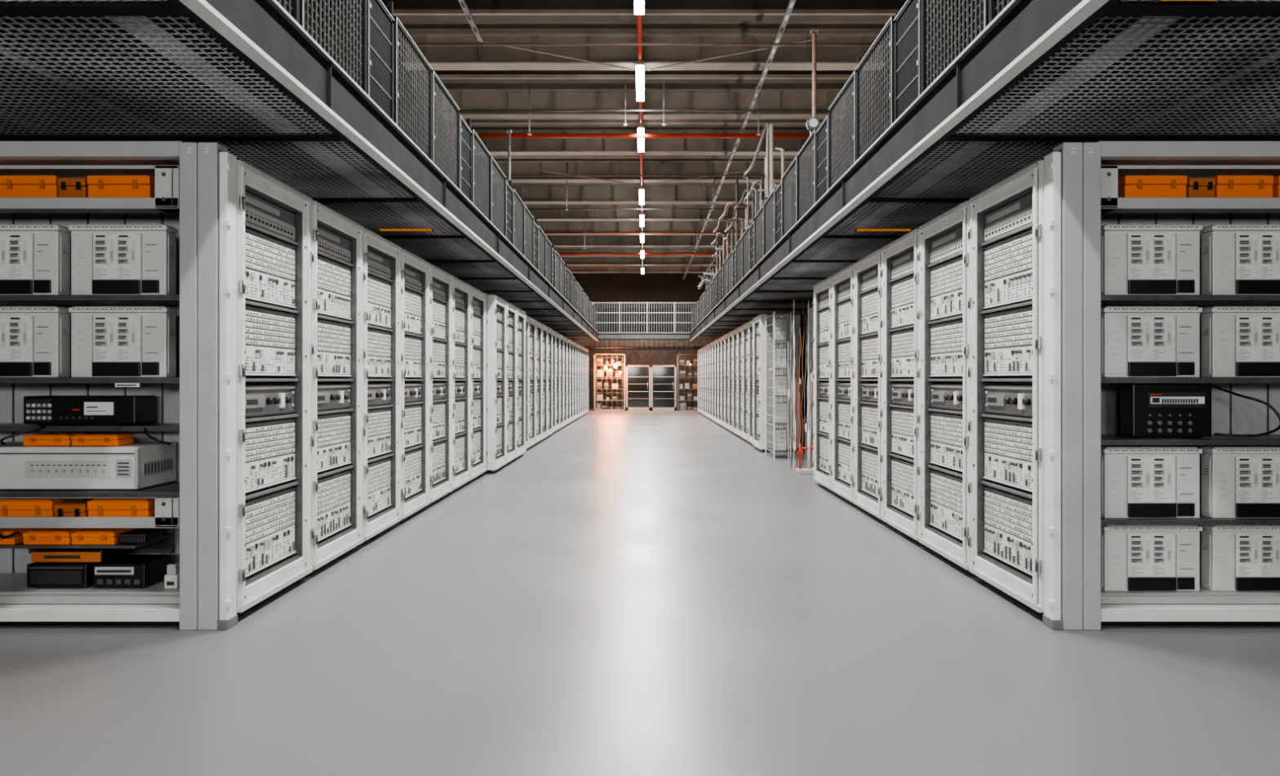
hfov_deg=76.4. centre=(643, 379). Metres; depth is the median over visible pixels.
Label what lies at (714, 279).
railing panel
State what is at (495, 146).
roof beam
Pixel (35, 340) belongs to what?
module
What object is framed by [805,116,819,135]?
light
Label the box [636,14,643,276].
rail
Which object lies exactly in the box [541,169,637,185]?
rod
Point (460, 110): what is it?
conduit
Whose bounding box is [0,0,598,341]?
walkway
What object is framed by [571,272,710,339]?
wall
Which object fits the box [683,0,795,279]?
tray
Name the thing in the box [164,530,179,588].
plug
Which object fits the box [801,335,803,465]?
vertical pipe
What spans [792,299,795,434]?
vertical pipe
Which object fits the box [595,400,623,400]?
shelf
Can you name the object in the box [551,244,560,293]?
railing panel
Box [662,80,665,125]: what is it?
rod
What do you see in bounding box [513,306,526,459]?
equipment rack
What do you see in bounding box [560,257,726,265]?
roof beam
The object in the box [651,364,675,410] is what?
cabinet
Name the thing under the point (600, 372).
storage bin
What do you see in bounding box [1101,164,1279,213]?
tray
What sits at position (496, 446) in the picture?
equipment rack
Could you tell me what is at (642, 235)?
ceiling lamp
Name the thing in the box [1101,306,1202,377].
module
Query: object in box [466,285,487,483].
equipment rack
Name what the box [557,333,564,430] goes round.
equipment rack
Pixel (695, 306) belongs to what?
railing panel
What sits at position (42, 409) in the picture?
electronic device
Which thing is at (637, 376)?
cabinet
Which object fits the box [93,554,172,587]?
radio unit
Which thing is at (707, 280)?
pipe
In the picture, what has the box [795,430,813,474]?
pipe manifold
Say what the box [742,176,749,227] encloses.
pipe
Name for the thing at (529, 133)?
rod
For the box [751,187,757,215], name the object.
pipe
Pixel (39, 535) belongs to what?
case
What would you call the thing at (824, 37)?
rod
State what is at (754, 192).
pipe
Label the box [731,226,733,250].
pipe
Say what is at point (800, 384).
pipe fitting
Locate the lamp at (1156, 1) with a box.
[1155,0,1220,2]
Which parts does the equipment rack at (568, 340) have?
frame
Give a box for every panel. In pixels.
[134,448,173,486]
[278,0,299,23]
[290,0,366,93]
[358,0,394,120]
[386,0,432,159]
[426,69,459,188]
[459,115,472,201]
[466,118,491,221]
[486,155,506,236]
[501,177,512,243]
[508,180,524,255]
[524,204,533,265]
[533,221,537,269]
[534,217,546,277]
[545,235,551,284]
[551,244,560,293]
[551,247,555,287]
[560,257,565,297]
[564,262,571,304]
[564,266,567,300]
[571,273,574,307]
[574,276,579,312]
[574,280,577,310]
[579,285,582,315]
[582,288,586,319]
[693,300,697,328]
[701,291,705,319]
[705,281,710,315]
[707,280,712,313]
[711,281,712,310]
[712,268,719,308]
[716,267,721,304]
[720,266,723,300]
[722,252,730,297]
[727,248,734,293]
[733,247,736,287]
[736,229,746,284]
[742,223,751,277]
[749,221,754,269]
[754,196,768,265]
[764,186,777,255]
[774,181,782,243]
[782,146,802,236]
[796,126,819,221]
[815,109,834,201]
[827,57,862,188]
[855,13,897,159]
[893,0,929,121]
[920,0,997,93]
[988,0,1009,23]
[1120,382,1211,437]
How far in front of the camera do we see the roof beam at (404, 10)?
11.48 m
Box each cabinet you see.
[626,364,650,410]
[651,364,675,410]
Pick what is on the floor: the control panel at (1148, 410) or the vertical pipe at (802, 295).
the vertical pipe at (802, 295)
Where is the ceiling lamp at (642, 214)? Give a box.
[640,212,644,226]
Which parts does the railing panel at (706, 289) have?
panel frame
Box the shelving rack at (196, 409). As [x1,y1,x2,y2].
[0,141,238,629]
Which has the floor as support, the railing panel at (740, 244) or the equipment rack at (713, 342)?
the equipment rack at (713, 342)
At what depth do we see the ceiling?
12.50 m
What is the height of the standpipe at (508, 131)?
1.800 m
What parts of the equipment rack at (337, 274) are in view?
header panel, control drawer, switch panel, switch panel, switch panel, switch panel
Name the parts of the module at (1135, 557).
lid, label panel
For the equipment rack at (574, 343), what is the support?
on the floor
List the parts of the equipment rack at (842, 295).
switch panel, switch panel, switch panel, switch panel, header panel, control drawer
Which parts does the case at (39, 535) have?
case lid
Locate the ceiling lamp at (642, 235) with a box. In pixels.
[640,231,644,242]
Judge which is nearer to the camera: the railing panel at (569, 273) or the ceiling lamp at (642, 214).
the railing panel at (569, 273)
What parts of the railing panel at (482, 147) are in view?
support post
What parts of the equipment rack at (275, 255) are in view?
header panel, control drawer, switch panel, switch panel, switch panel, switch panel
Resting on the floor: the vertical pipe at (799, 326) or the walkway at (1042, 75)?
the vertical pipe at (799, 326)
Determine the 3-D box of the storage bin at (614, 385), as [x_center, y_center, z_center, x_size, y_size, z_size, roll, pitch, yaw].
[-1.236,0.263,34.797,0.268,0.212,0.405,0,0,0]
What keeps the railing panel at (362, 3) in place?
on the walkway at (245, 77)
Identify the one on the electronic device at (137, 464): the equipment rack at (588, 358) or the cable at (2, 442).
the cable at (2, 442)
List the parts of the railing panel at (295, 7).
panel frame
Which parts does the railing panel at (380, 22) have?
support post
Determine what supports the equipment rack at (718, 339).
on the floor
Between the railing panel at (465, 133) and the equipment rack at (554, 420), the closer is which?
the railing panel at (465, 133)
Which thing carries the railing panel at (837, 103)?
on the walkway at (1042, 75)
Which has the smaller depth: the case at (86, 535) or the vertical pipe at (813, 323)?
the case at (86, 535)
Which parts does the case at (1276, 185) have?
case lid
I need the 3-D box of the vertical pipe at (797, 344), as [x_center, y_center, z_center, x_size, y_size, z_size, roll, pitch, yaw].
[2.281,0.391,12.133,0.020,1.820,0.070,0,0,0]
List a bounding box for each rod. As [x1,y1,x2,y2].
[462,35,634,71]
[527,83,531,135]
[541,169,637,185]
[565,162,568,209]
[583,221,585,248]
[623,80,626,125]
[645,169,746,185]
[647,35,826,71]
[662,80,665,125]
[696,221,697,248]
[711,162,714,209]
[756,93,760,135]
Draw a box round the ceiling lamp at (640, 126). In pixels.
[637,124,644,151]
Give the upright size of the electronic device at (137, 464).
0.237 m
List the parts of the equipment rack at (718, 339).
frame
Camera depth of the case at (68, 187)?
4.54 m
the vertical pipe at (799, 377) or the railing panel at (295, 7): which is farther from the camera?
the vertical pipe at (799, 377)
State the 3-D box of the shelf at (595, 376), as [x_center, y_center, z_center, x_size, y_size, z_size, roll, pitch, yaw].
[-1.460,-0.115,34.800,1.300,0.030,0.680,0,0,0]
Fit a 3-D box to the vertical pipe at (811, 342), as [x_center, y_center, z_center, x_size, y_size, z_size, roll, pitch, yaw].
[2.422,0.376,11.743,0.023,1.849,0.076,0,0,0]
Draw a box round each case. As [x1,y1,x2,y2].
[0,175,62,197]
[0,497,62,516]
[0,528,37,544]
[22,433,82,445]
[22,528,84,544]
[53,501,88,516]
[57,177,88,197]
[71,433,133,445]
[71,528,136,544]
[87,175,155,197]
[87,497,155,516]
[1117,175,1186,197]
[1185,177,1215,197]
[1212,175,1273,197]
[1271,175,1279,197]
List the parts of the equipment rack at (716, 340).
frame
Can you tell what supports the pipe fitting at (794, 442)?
attached to the cable at (793, 320)
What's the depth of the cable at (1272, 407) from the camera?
4.48 m
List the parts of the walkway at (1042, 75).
railing panel, railing panel, railing panel, railing panel, railing panel, deck plate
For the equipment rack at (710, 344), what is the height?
2.480 m
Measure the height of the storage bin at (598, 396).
0.250 m
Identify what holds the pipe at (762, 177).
on the walkway at (1042, 75)
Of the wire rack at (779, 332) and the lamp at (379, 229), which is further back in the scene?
the wire rack at (779, 332)
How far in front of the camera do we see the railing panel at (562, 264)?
18.83 m
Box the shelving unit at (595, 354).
[594,353,625,410]
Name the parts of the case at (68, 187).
case lid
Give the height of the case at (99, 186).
0.129 m
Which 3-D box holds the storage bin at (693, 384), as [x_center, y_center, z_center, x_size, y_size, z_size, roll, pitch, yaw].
[2.168,0.263,34.797,0.191,0.211,0.405,0,0,0]
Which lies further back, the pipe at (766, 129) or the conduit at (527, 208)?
the conduit at (527, 208)
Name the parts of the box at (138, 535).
plate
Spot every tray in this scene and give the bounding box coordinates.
[0,164,179,213]
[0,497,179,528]
[457,0,483,41]
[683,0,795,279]
[768,339,787,342]
[768,367,787,368]
[768,394,787,396]
[768,421,787,424]
[768,447,787,452]
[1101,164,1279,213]
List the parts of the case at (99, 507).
case lid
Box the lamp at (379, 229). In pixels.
[377,228,434,231]
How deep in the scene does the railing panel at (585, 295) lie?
26.19 m
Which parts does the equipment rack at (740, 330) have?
switch panel, switch panel, switch panel, switch panel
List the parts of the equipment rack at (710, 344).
frame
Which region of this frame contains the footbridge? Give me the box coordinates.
[582,302,703,350]
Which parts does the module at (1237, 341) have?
lid, label panel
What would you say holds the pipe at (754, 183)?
on the walkway at (1042, 75)
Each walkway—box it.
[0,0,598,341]
[689,0,1279,341]
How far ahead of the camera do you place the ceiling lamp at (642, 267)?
34.69 m
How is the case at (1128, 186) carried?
on the shelving rack at (1082, 407)
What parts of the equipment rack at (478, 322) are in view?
switch panel, switch panel, switch panel, switch panel, header panel, control drawer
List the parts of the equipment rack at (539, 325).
switch panel, switch panel, switch panel, switch panel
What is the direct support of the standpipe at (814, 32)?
on the walkway at (1042, 75)
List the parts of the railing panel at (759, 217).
panel frame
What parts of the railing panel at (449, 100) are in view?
support post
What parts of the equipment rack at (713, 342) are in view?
frame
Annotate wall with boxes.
[276,0,501,231]
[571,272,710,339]
[571,339,715,408]
[791,0,1011,226]
[800,323,808,426]
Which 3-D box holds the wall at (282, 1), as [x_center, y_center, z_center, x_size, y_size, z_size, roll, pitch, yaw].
[-3.800,-3.635,20.600,0.100,3.470,38.800,0,0,0]
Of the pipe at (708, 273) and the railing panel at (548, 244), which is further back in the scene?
the pipe at (708, 273)
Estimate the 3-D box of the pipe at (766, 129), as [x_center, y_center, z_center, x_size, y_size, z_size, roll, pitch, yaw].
[2.000,-3.152,14.861,0.169,2.543,1.885,0,0,-5]
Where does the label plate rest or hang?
attached to the shelving rack at (196, 409)
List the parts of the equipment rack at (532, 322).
switch panel, switch panel, switch panel, switch panel, control drawer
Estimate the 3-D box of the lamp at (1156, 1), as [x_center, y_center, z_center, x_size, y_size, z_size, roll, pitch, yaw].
[2.254,-1.578,3.350,0.259,0.020,0.060,0,0,0]
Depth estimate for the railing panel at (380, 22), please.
5.77 m
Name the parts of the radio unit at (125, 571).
plate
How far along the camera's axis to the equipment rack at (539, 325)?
16.95 m
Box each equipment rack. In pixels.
[236,160,314,617]
[303,200,365,577]
[356,227,403,546]
[395,248,431,524]
[424,263,453,506]
[447,275,472,493]
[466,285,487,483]
[482,294,507,473]
[502,301,518,466]
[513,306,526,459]
[525,314,529,448]
[526,316,537,448]
[533,320,542,444]
[539,324,548,441]
[545,326,553,438]
[552,329,556,432]
[553,332,560,432]
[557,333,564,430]
[561,336,568,427]
[565,337,570,425]
[568,339,573,423]
[571,342,576,422]
[574,342,578,420]
[577,344,581,418]
[578,345,583,417]
[581,346,585,416]
[584,347,586,414]
[585,348,589,413]
[697,349,701,413]
[698,347,702,414]
[700,346,704,415]
[702,346,706,417]
[704,345,708,417]
[706,343,711,419]
[709,342,713,421]
[711,340,716,422]
[714,338,719,424]
[717,337,723,426]
[720,335,726,428]
[724,333,730,431]
[728,330,734,433]
[732,328,740,436]
[736,325,745,439]
[742,321,751,443]
[747,319,752,444]
[751,314,799,452]
[812,275,836,493]
[830,263,859,506]
[852,248,888,524]
[880,227,925,546]
[917,200,977,577]
[968,160,1044,617]
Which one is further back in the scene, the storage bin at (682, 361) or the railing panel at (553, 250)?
the storage bin at (682, 361)
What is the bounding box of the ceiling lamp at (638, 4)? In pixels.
[634,0,644,14]
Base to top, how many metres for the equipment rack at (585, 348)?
2.480 m
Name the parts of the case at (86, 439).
case lid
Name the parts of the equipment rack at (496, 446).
switch panel, switch panel, switch panel, header panel, control drawer, switch panel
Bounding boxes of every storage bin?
[596,357,603,364]
[596,368,604,376]
[596,381,602,388]
[596,394,603,399]
[596,402,600,408]
[602,404,607,408]
[604,382,608,388]
[606,368,613,376]
[610,359,614,364]
[612,383,618,388]
[614,373,621,376]
[680,359,684,364]
[680,369,685,376]
[680,402,686,408]
[684,382,688,388]
[687,372,692,376]
[687,392,691,399]
[692,383,697,388]
[693,358,697,364]
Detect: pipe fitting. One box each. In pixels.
[786,389,790,396]
[792,441,795,450]
[799,383,801,391]
[804,423,807,431]
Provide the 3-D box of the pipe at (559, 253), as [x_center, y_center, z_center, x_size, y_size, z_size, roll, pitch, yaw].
[0.000,-4.650,30.000,7.500,0.080,0.084,0,0,0]
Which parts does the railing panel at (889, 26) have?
support post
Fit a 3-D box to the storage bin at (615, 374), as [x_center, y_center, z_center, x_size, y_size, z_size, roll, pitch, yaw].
[-1.100,-0.212,34.797,0.266,0.162,0.405,0,0,0]
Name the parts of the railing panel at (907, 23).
support post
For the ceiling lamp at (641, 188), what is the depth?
20.75 m
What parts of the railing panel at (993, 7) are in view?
panel frame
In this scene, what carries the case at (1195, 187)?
on the shelving rack at (1082, 407)
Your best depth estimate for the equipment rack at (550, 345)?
18.90 m
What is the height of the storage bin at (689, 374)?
0.181 m
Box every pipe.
[450,133,841,137]
[557,252,726,254]
[697,275,709,285]
[697,279,710,286]
[701,256,719,279]
[703,272,715,276]
[706,268,712,281]
[711,231,727,257]
[711,245,721,268]
[712,218,728,256]
[712,218,731,252]
[715,247,730,252]
[716,231,718,271]
[717,232,725,262]
[718,201,746,229]
[723,208,738,248]
[724,216,743,235]
[729,218,744,235]
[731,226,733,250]
[733,189,755,223]
[735,176,737,247]
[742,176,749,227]
[742,181,762,208]
[743,122,770,196]
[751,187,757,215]
[751,191,759,212]
[761,175,764,199]
[764,155,766,201]
[769,123,773,194]
[774,146,784,181]
[787,351,789,438]
[790,337,791,468]
[791,310,792,453]
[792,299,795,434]
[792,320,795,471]
[792,334,795,432]
[795,344,797,450]
[795,380,797,467]
[798,326,801,443]
[799,377,800,439]
[800,295,804,467]
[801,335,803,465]
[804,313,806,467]
[806,303,808,466]
[807,299,808,430]
[808,306,813,461]
[809,366,813,457]
[810,342,813,467]
[813,323,813,460]
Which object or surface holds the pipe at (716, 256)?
on the walkway at (1042, 75)
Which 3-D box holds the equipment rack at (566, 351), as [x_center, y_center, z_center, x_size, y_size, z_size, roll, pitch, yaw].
[-2.518,0.060,22.447,0.744,2.480,0.956,0,0,0]
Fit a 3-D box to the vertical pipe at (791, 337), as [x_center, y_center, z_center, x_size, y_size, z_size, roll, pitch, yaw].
[2.159,0.341,11.936,0.016,1.920,0.096,0,0,6]
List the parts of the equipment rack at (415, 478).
header panel, control drawer, switch panel, switch panel, switch panel, switch panel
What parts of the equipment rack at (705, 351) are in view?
frame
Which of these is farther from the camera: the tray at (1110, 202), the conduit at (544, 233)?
the conduit at (544, 233)
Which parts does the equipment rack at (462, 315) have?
header panel, control drawer, switch panel, switch panel, switch panel, switch panel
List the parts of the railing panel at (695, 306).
panel frame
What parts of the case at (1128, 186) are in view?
case lid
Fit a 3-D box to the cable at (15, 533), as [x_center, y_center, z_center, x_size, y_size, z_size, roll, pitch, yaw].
[-3.456,0.831,4.395,0.144,0.054,0.026,0,0,0]
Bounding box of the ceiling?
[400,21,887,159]
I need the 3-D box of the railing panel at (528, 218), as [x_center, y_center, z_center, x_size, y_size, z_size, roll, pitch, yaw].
[-1.893,-2.335,13.205,0.085,0.920,1.030,0,0,0]
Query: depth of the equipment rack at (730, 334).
20.35 m
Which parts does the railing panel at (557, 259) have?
panel frame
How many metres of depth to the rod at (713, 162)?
19.99 m
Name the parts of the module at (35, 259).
label panel, lid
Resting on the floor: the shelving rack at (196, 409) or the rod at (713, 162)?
the shelving rack at (196, 409)
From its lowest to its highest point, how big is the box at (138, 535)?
0.060 m
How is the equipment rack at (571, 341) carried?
on the floor
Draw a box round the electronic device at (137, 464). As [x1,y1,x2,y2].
[0,441,176,489]
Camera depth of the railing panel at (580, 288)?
24.15 m
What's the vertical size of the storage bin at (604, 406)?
0.219 m
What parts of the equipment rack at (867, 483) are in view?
switch panel, switch panel, switch panel, switch panel, control drawer, header panel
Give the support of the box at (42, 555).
on the box at (39, 575)
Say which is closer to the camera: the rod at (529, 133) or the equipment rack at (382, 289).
the equipment rack at (382, 289)
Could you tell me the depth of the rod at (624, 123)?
13.99 m
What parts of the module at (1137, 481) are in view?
lid, label panel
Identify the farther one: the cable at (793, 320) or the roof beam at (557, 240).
the roof beam at (557, 240)
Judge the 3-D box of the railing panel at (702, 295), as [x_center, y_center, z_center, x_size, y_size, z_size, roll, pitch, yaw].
[1.893,-2.320,25.885,0.085,0.890,1.030,0,0,0]
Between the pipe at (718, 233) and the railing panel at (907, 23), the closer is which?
the railing panel at (907, 23)
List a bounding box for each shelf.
[0,532,173,552]
[595,376,623,377]
[595,388,623,389]
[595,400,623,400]
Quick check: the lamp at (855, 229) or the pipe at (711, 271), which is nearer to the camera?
the lamp at (855, 229)
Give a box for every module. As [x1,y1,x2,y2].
[0,224,71,294]
[0,306,71,377]
[68,224,177,294]
[68,306,177,377]
[1101,224,1202,294]
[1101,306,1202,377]
[1101,445,1202,517]
[1101,524,1202,591]
[1199,224,1279,294]
[1199,306,1279,377]
[1199,445,1279,517]
[1199,524,1279,591]
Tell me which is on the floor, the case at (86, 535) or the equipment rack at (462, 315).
the equipment rack at (462, 315)
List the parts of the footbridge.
bridge railing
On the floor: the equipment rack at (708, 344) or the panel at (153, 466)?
the equipment rack at (708, 344)
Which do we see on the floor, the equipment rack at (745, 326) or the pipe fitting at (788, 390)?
the equipment rack at (745, 326)
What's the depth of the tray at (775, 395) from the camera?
13.50 m
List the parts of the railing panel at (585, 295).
panel frame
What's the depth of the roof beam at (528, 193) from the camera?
22.46 m
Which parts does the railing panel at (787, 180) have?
panel frame, support post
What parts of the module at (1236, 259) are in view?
lid, label panel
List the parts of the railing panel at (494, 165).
support post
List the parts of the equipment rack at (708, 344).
frame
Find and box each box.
[26,561,99,587]
[31,548,129,562]
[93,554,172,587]
[118,528,162,543]
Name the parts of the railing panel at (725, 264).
panel frame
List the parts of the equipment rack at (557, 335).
frame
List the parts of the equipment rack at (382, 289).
header panel, control drawer, switch panel, switch panel, switch panel, switch panel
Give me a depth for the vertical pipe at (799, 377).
12.19 m
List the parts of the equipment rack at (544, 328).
switch panel, switch panel, switch panel, switch panel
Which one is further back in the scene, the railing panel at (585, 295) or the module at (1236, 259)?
the railing panel at (585, 295)
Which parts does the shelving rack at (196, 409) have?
shelf, shelf, shelf, shelf, shelf, panel, corner post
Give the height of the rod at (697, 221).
1.200 m
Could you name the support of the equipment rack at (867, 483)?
on the floor
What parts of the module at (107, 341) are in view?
label panel, lid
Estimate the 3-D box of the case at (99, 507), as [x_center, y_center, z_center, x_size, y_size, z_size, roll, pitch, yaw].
[-2.860,0.720,4.457,0.332,0.134,0.097,0,0,0]
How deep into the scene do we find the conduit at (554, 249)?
28.90 m
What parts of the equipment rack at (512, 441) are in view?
switch panel, switch panel, switch panel, header panel, control drawer, switch panel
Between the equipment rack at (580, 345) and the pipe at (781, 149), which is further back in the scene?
the equipment rack at (580, 345)
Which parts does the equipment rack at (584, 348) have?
frame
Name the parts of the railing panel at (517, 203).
support post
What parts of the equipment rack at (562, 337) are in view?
frame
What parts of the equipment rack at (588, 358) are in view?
frame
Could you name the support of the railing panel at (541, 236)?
on the walkway at (245, 77)
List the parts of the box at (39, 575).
plate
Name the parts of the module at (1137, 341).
lid, label panel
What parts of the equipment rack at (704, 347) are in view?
frame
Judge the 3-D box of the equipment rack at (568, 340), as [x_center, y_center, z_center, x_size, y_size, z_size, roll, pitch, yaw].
[-2.518,0.060,23.423,0.744,2.480,0.956,0,0,0]
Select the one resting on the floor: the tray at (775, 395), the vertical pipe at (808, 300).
the vertical pipe at (808, 300)
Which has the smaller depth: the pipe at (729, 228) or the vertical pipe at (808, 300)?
the vertical pipe at (808, 300)
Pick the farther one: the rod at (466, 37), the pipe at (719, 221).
the pipe at (719, 221)
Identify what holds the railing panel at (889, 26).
on the walkway at (1042, 75)
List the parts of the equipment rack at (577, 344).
frame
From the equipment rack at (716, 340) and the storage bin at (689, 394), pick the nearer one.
the equipment rack at (716, 340)
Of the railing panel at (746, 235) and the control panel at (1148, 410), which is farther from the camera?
the railing panel at (746, 235)
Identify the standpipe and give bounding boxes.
[506,129,511,183]
[810,29,818,205]
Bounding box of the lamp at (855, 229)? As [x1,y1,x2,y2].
[854,228,912,231]
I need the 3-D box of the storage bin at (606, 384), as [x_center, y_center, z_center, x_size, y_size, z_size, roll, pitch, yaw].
[-1.603,0.234,34.797,0.175,0.269,0.405,0,0,0]
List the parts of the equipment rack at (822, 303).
switch panel, switch panel, switch panel, switch panel, header panel, control drawer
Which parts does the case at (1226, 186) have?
case lid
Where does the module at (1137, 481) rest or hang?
on the shelving rack at (1082, 407)
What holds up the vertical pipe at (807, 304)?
on the floor
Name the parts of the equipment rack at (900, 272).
switch panel, switch panel, switch panel, switch panel, header panel, control drawer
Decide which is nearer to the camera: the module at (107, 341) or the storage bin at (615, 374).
the module at (107, 341)
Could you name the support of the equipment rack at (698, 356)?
on the floor
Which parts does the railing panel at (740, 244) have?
panel frame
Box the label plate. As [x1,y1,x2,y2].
[115,382,140,386]
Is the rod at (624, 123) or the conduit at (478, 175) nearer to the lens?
the rod at (624, 123)
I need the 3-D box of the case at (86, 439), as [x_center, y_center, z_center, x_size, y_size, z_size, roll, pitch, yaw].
[-2.988,0.330,4.484,0.253,0.059,0.152,0,0,0]
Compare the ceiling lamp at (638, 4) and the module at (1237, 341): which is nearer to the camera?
the module at (1237, 341)
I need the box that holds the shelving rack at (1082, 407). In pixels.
[1042,141,1279,629]
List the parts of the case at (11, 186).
case lid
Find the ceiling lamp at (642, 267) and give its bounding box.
[640,266,644,273]
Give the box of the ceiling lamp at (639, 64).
[635,60,644,101]
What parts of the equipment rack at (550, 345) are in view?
switch panel, switch panel, switch panel, switch panel, frame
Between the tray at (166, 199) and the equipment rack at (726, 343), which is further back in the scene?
the equipment rack at (726, 343)
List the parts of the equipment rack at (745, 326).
switch panel, switch panel, switch panel, switch panel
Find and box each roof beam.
[381,0,906,21]
[404,32,884,70]
[424,70,854,83]
[441,88,846,119]
[463,119,824,126]
[474,129,809,155]
[482,155,806,159]
[494,160,793,182]
[511,182,780,184]
[511,184,764,204]
[524,204,759,221]
[537,221,749,235]
[546,235,739,246]
[554,246,734,257]
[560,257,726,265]
[566,265,723,272]
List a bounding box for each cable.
[0,422,51,444]
[0,530,19,538]
[142,422,171,444]
[1207,382,1279,436]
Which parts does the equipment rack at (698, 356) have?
frame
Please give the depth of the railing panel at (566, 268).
19.55 m
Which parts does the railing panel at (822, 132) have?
panel frame, support post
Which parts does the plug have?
cord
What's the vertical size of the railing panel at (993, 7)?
0.890 m
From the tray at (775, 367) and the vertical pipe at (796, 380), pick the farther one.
the tray at (775, 367)
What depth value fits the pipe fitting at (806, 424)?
11.90 m
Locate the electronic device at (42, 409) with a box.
[23,395,155,424]
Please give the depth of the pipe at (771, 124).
12.78 m
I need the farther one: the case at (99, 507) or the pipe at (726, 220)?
the pipe at (726, 220)
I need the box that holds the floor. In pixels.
[0,408,1279,775]
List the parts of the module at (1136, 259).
lid, label panel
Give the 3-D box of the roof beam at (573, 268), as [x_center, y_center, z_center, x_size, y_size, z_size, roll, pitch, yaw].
[0.000,-5.138,37.115,7.480,0.485,0.290,0,0,0]
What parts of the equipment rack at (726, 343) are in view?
frame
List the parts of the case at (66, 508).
case lid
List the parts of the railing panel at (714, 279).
panel frame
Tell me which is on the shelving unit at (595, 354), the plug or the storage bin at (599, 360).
the storage bin at (599, 360)
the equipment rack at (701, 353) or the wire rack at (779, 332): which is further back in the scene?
the equipment rack at (701, 353)
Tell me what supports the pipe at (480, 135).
attached to the wall at (282, 1)
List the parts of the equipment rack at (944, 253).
switch panel, switch panel, switch panel, switch panel, header panel, control drawer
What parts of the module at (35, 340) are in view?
label panel, lid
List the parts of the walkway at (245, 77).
deck plate, railing panel, railing panel, railing panel, railing panel, railing panel, railing panel, railing panel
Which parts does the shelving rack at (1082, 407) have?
corner post, shelf, shelf, shelf, shelf, shelf, panel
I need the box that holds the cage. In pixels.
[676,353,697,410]
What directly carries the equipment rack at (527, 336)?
on the floor
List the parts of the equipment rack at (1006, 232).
switch panel, switch panel, switch panel, switch panel, control drawer, header panel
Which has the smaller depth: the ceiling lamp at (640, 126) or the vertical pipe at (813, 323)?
the vertical pipe at (813, 323)
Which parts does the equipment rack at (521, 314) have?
switch panel, header panel, switch panel, switch panel, switch panel, control drawer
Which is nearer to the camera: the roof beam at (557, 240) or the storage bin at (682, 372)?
the roof beam at (557, 240)
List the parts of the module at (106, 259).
label panel, lid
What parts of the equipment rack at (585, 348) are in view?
frame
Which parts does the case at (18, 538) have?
case lid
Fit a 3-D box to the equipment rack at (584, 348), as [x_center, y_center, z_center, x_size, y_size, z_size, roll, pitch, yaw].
[-2.518,0.060,29.279,0.744,2.480,0.956,0,0,0]
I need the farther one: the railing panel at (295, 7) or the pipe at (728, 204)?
the pipe at (728, 204)
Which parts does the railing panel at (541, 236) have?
panel frame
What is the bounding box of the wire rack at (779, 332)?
[764,311,791,458]
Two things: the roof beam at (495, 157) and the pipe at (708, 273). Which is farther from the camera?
the pipe at (708, 273)
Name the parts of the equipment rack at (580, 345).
frame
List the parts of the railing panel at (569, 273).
panel frame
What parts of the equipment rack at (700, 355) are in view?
frame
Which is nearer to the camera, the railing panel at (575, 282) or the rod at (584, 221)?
the railing panel at (575, 282)
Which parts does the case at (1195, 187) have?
case lid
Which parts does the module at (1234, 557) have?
lid, label panel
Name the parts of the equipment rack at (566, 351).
frame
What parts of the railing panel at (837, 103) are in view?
support post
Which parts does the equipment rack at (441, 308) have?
switch panel, switch panel, switch panel, switch panel, header panel, control drawer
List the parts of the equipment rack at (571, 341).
frame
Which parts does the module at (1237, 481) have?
lid, label panel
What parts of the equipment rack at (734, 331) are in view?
frame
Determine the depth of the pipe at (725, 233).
20.74 m
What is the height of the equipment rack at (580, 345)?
2.480 m
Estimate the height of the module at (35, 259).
0.385 m
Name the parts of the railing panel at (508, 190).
support post, panel frame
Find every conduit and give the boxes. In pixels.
[401,43,888,45]
[424,109,863,111]
[478,174,809,176]
[527,208,759,209]
[544,232,734,233]
[554,248,730,250]
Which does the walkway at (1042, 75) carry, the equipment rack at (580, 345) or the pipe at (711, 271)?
the pipe at (711, 271)
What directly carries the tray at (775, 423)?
on the wire rack at (779, 332)
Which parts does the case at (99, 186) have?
case lid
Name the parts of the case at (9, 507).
case lid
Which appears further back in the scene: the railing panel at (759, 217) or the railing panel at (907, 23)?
the railing panel at (759, 217)
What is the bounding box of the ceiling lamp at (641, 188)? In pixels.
[639,186,644,204]
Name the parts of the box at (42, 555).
plate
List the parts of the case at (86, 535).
case lid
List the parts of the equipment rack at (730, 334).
frame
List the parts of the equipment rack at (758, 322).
switch panel, switch panel, switch panel, switch panel, control drawer, header panel, frame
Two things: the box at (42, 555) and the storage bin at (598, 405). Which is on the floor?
the storage bin at (598, 405)
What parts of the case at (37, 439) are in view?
case lid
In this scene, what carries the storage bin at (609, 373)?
on the shelving unit at (595, 354)
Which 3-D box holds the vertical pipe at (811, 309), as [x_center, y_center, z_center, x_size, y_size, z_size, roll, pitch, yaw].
[2.725,0.075,11.775,0.190,2.450,2.850,0,0,0]
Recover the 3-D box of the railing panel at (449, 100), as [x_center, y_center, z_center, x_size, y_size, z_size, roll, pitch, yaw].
[-1.893,-2.335,7.705,0.085,0.920,1.030,0,0,0]
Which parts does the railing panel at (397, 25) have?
support post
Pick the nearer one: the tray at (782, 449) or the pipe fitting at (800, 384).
the pipe fitting at (800, 384)
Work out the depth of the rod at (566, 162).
19.99 m
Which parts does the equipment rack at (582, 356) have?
frame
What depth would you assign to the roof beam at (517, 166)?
20.02 m
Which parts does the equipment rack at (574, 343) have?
frame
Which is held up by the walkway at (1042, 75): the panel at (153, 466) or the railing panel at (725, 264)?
the railing panel at (725, 264)

